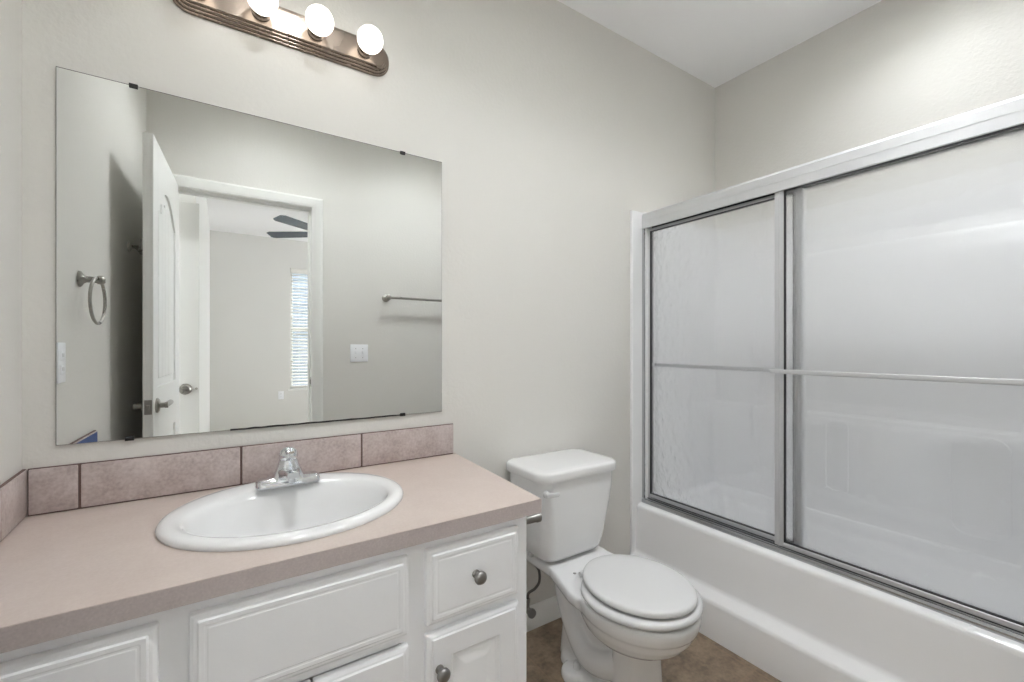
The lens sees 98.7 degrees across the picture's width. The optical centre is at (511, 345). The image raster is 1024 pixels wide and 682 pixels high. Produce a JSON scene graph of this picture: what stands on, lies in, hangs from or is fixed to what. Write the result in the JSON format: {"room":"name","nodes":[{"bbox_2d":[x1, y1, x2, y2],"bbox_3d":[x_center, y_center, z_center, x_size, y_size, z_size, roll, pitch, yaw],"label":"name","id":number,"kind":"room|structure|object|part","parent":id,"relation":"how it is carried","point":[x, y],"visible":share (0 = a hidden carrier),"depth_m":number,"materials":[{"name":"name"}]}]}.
{"room":"bathroom","nodes":[
{"label":"bathroom","id":0,"kind":"room"},
{"bbox_2d":[0,0,21,484],"bbox_3d":[-0.790,-0.167,0.393,0.213,2.744,1.525,0,0,-33],"label":"wall","id":1,"kind":"structure","parent":0,"point":[10,10],"depth_m":0.99,"materials":[{"name":"white paint"}]},
{"bbox_2d":[0,469,27,541],"bbox_3d":[-0.998,0.352,0.820,0.009,0.114,0.579,0,0,-36],"label":"tile backsplash","id":2,"kind":"structure","parent":1,"relation":"attached to","point":[14,491],"depth_m":0.97,"materials":[{"name":"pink tile"}]},
{"bbox_2d":[22,0,714,605],"bbox_3d":[-0.027,-0.167,1.881,3.125,2.744,0.120,0,0,-33],"label":"wall","id":3,"kind":"structure","parent":0,"point":[546,125],"depth_m":1.75,"materials":[{"name":"white paint"}]},
{"bbox_2d":[28,423,452,515],"bbox_3d":[-0.692,0.352,1.363,1.122,0.114,0.009,0,0,-33],"label":"tile backsplash","id":4,"kind":"structure","parent":3,"relation":"attached to","point":[51,489],"depth_m":1.25,"materials":[{"name":"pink tile"}]},
{"bbox_2d":[56,66,441,445],"bbox_3d":[-0.692,-0.221,1.364,1.028,0.939,0.009,0,0,-33],"label":"wall mirror","id":5,"kind":"object","parent":3,"relation":"attached to","point":[218,268],"visible":1,"depth_m":1.28,"materials":[{"name":"silver mirror"}]},
{"bbox_2d":[173,0,388,76],"bbox_3d":[-0.651,-0.985,1.318,0.608,0.114,0.132,0,0,-33],"label":"vanity light","id":6,"kind":"object","parent":3,"relation":"attached to","point":[315,34],"visible":1,"depth_m":1.34,"materials":[{"name":"brown metal"}]},
{"bbox_2d":[252,9,269,21],"bbox_3d":[-0.737,-0.985,1.292,0.048,0.048,0.024,0,0,-33],"label":"socket","id":7,"kind":"object","parent":6,"relation":"attached to","point":[256,17],"depth_m":1.29,"materials":[{"name":"brown metal"}]},
{"bbox_3d":[-0.710,-0.985,1.251,0.080,0.080,0.086,0,0,-33],"label":"bulb","id":8,"kind":"part","parent":6,"relation":"part of","materials":[{"name":"white glass"}]},
{"bbox_2d":[308,28,323,40],"bbox_3d":[-0.611,-0.985,1.376,0.048,0.048,0.024,0,0,-33],"label":"socket","id":9,"kind":"object","parent":6,"relation":"attached to","point":[311,36],"depth_m":1.38,"materials":[{"name":"brown metal"}]},
{"bbox_3d":[-0.584,-0.985,1.334,0.080,0.080,0.086,0,0,-33],"label":"bulb","id":10,"kind":"part","parent":6,"relation":"part of","materials":[{"name":"white glass"}]},
{"bbox_2d":[358,45,371,57],"bbox_3d":[-0.485,-0.985,1.459,0.048,0.048,0.024,0,0,-33],"label":"socket","id":11,"kind":"object","parent":6,"relation":"attached to","point":[361,54],"depth_m":1.46,"materials":[{"name":"brown metal"}]},
{"bbox_3d":[-0.458,-0.985,1.417,0.080,0.080,0.086,0,0,-33],"label":"bulb","id":12,"kind":"part","parent":6,"relation":"part of","materials":[{"name":"white glass"}]},
{"bbox_2d":[526,552,540,618],"bbox_3d":[0.071,0.955,1.801,0.083,0.283,0.118,0,0,-33],"label":"water supply line","id":13,"kind":"object","parent":3,"relation":"attached to","point":[531,613],"visible":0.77,"depth_m":1.78,"materials":[{"name":"silver metal"}]},
{"bbox_3d":[0.079,1.070,1.761,0.038,0.038,0.018,0,0,-33],"label":"valve handle","id":14,"kind":"part","parent":13,"relation":"part of","materials":[{"name":"grey metal"}]},
{"bbox_2d":[526,596,560,631],"bbox_3d":[0.166,1.157,1.928,1.030,0.097,0.013,0,0,-33],"label":"baseboard","id":15,"kind":"structure","parent":3,"relation":"attached to","point":[547,610],"depth_m":1.90,"materials":[{"name":"white paint"}]},
{"bbox_2d":[526,618,781,681],"bbox_3d":[0.409,1.235,1.219,3.125,0.060,1.705,0,0,-33],"label":"floor","id":16,"kind":"structure","parent":0,"point":[704,660],"depth_m":1.68,"materials":[{"name":"tile"}]},
{"bbox_2d":[0,517,525,681],"bbox_3d":[-0.532,0.826,1.107,1.033,0.759,0.612,0,0,-33],"label":"vanity cabinet","id":17,"kind":"object","parent":16,"relation":"on","point":[451,608],"visible":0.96,"depth_m":0.91,"materials":[{"name":"white paint"}]},
{"bbox_3d":[-0.704,0.558,0.678,0.250,0.177,0.018,0,0,-33],"label":"drawer","id":18,"kind":"part","parent":17,"relation":"part of","materials":[{"name":"white paint"}]},
{"bbox_2d":[0,453,541,653],"bbox_3d":[-0.533,0.427,1.125,1.142,0.037,0.583,0,0,-33],"label":"countertop","id":19,"kind":"structure","parent":17,"relation":"on","point":[71,572],"depth_m":0.88,"materials":[{"name":"laminate"}]},
{"bbox_2d":[155,472,402,551],"bbox_3d":[-0.558,0.476,1.125,0.552,0.169,0.488,0,0,-33],"label":"sink","id":20,"kind":"object","parent":19,"relation":"in","point":[241,517],"visible":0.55,"depth_m":1.16,"materials":[{"name":"white ceramic"}]},
{"bbox_2d":[255,447,319,490],"bbox_3d":[-0.618,0.339,1.224,0.164,0.105,0.136,0,0,-33],"label":"faucet","id":21,"kind":"object","parent":20,"relation":"on","point":[288,471],"visible":1,"depth_m":1.23,"materials":[{"name":"silver metal"}]},
{"bbox_3d":[-0.637,0.380,1.254,0.164,0.024,0.054,0,0,-33],"label":"plate","id":22,"kind":"part","parent":21,"relation":"part of","materials":[{"name":"silver metal"}]},
{"bbox_3d":[-0.626,0.304,1.236,0.051,0.034,0.093,0,0,-33],"label":"handle","id":23,"kind":"part","parent":21,"relation":"part of","materials":[{"name":"silver metal"}]},
{"bbox_3d":[-0.607,0.357,1.208,0.060,0.044,0.098,0,0,-33],"label":"spout","id":24,"kind":"part","parent":21,"relation":"part of","materials":[{"name":"silver metal"}]},
{"bbox_3d":[-0.315,0.875,0.934,0.198,0.411,0.018,0,0,-33],"label":"door","id":25,"kind":"part","parent":17,"relation":"part of","materials":[{"name":"white paint"}]},
{"bbox_3d":[-0.159,0.749,1.006,0.032,0.032,0.034,0,0,-33],"label":"knob","id":26,"kind":"part","parent":17,"relation":"part of","materials":[{"name":"grey metal"}]},
{"bbox_3d":[-0.091,0.558,1.082,0.257,0.177,0.018,0,0,-33],"label":"drawer","id":27,"kind":"part","parent":17,"relation":"part of","materials":[{"name":"white paint"}]},
{"bbox_3d":[-0.091,0.873,1.082,0.257,0.415,0.018,0,0,-33],"label":"door","id":28,"kind":"part","parent":17,"relation":"part of","materials":[{"name":"white paint"}]},
{"bbox_3d":[-0.079,0.555,1.059,0.032,0.032,0.034,0,0,-33],"label":"knob","id":29,"kind":"part","parent":17,"relation":"part of","materials":[{"name":"grey metal"}]},
{"bbox_2d":[526,513,541,524],"bbox_3d":[0.014,0.481,1.280,0.070,0.040,0.178,0,0,-33],"label":"paper holder","id":30,"kind":"object","parent":17,"relation":"attached to","point":[534,518],"visible":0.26,"depth_m":1.22,"materials":[{"name":"grey metal"}]},
{"bbox_2d":[506,449,702,681],"bbox_3d":[0.330,0.833,1.595,0.408,0.744,0.735,0,0,-33],"label":"toilet","id":31,"kind":"object","parent":16,"relation":"on","point":[622,615],"visible":1,"depth_m":1.55,"materials":[{"name":"white ceramic"}]},
{"bbox_3d":[0.143,0.537,1.592,0.059,0.026,0.025,0,0,-33],"label":"flush lever","id":32,"kind":"part","parent":31,"relation":"part of","materials":[{"name":"white plastic"}]},
{"bbox_3d":[0.202,0.659,1.791,0.390,0.319,0.249,0,0,-33],"label":"tank","id":33,"kind":"part","parent":31,"relation":"part of","materials":[{"name":"white ceramic"}]},
{"bbox_3d":[0.202,0.480,1.789,0.408,0.039,0.271,0,0,-33],"label":"tank lid","id":34,"kind":"part","parent":31,"relation":"part of","materials":[{"name":"white ceramic"}]},
{"bbox_3d":[0.336,1.016,1.575,0.364,0.378,0.691,0,0,-33],"label":"bowl","id":35,"kind":"part","parent":31,"relation":"part of","materials":[{"name":"white ceramic"}]},
{"bbox_3d":[0.414,0.781,1.455,0.336,0.022,0.382,0,0,-33],"label":"seat lid","id":36,"kind":"part","parent":31,"relation":"part of","materials":[{"name":"white plastic"}]},
{"bbox_3d":[0.422,0.809,1.444,0.382,0.022,0.382,0,0,-33],"label":"seat","id":37,"kind":"part","parent":31,"relation":"part of","materials":[{"name":"white plastic"}]},
{"bbox_2d":[630,210,1023,681],"bbox_3d":[1.305,0.263,1.773,0.774,1.885,1.521,0,0,-33],"label":"bathtub","id":38,"kind":"object","parent":16,"relation":"on","point":[794,620],"visible":0.17,"depth_m":1.60,"materials":[{"name":"white ceramic"}]},
{"bbox_3d":[0.905,0.263,2.402,0.725,1.885,0.030,0,0,-33],"label":"panel","id":39,"kind":"part","parent":38,"relation":"part of","materials":[{"name":"white plastic"}]},
{"bbox_2d":[630,502,1023,681],"bbox_3d":[1.300,0.997,1.770,0.762,0.416,1.501,0,0,-33],"label":"tub","id":40,"kind":"object","parent":38,"relation":"in","point":[794,620],"depth_m":1.55,"materials":[{"name":"white ceramic"}]},
{"bbox_2d":[642,95,1023,643],"bbox_3d":[1.094,0.061,1.638,0.107,1.468,1.494,0,0,-33],"label":"shower door","id":41,"kind":"structure","parent":38,"relation":"attached to","point":[836,361],"depth_m":1.49,"materials":[{"name":"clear glass"}]},
{"bbox_3d":[0.895,0.088,1.965,0.005,1.332,0.682,0,0,-33],"label":"glass pane","id":42,"kind":"part","parent":41,"relation":"part of","materials":[{"name":"white"}]},
{"bbox_3d":[0.900,0.086,1.957,0.022,1.368,0.716,0,0,-33],"label":"sliding panel","id":43,"kind":"part","parent":41,"relation":"part of","materials":[{"name":"clear glass"}]},
{"bbox_3d":[1.254,0.080,1.373,0.022,1.380,0.823,0,0,-33],"label":"sliding panel","id":44,"kind":"part","parent":41,"relation":"part of","materials":[{"name":"clear glass"}]},
{"bbox_3d":[1.255,0.082,1.372,0.005,1.344,0.763,0,0,-33],"label":"glass pane","id":45,"kind":"part","parent":41,"relation":"part of","materials":[{"name":"white"}]},
{"bbox_2d":[557,0,881,87],"bbox_3d":[1.511,-1.589,-0.516,4.755,0.100,5.815,0,0,-33],"label":"ceiling","id":46,"kind":"structure","parent":0,"point":[715,42],"depth_m":2.11,"materials":[{"name":"white paint"}]},
{"bbox_2d":[715,0,1023,215],"bbox_3d":[1.712,-0.167,1.973,0.120,2.744,1.640,0,0,-33],"label":"wall","id":47,"kind":"structure","parent":0,"point":[892,67],"depth_m":1.99,"materials":[{"name":"white paint"}]}
]}

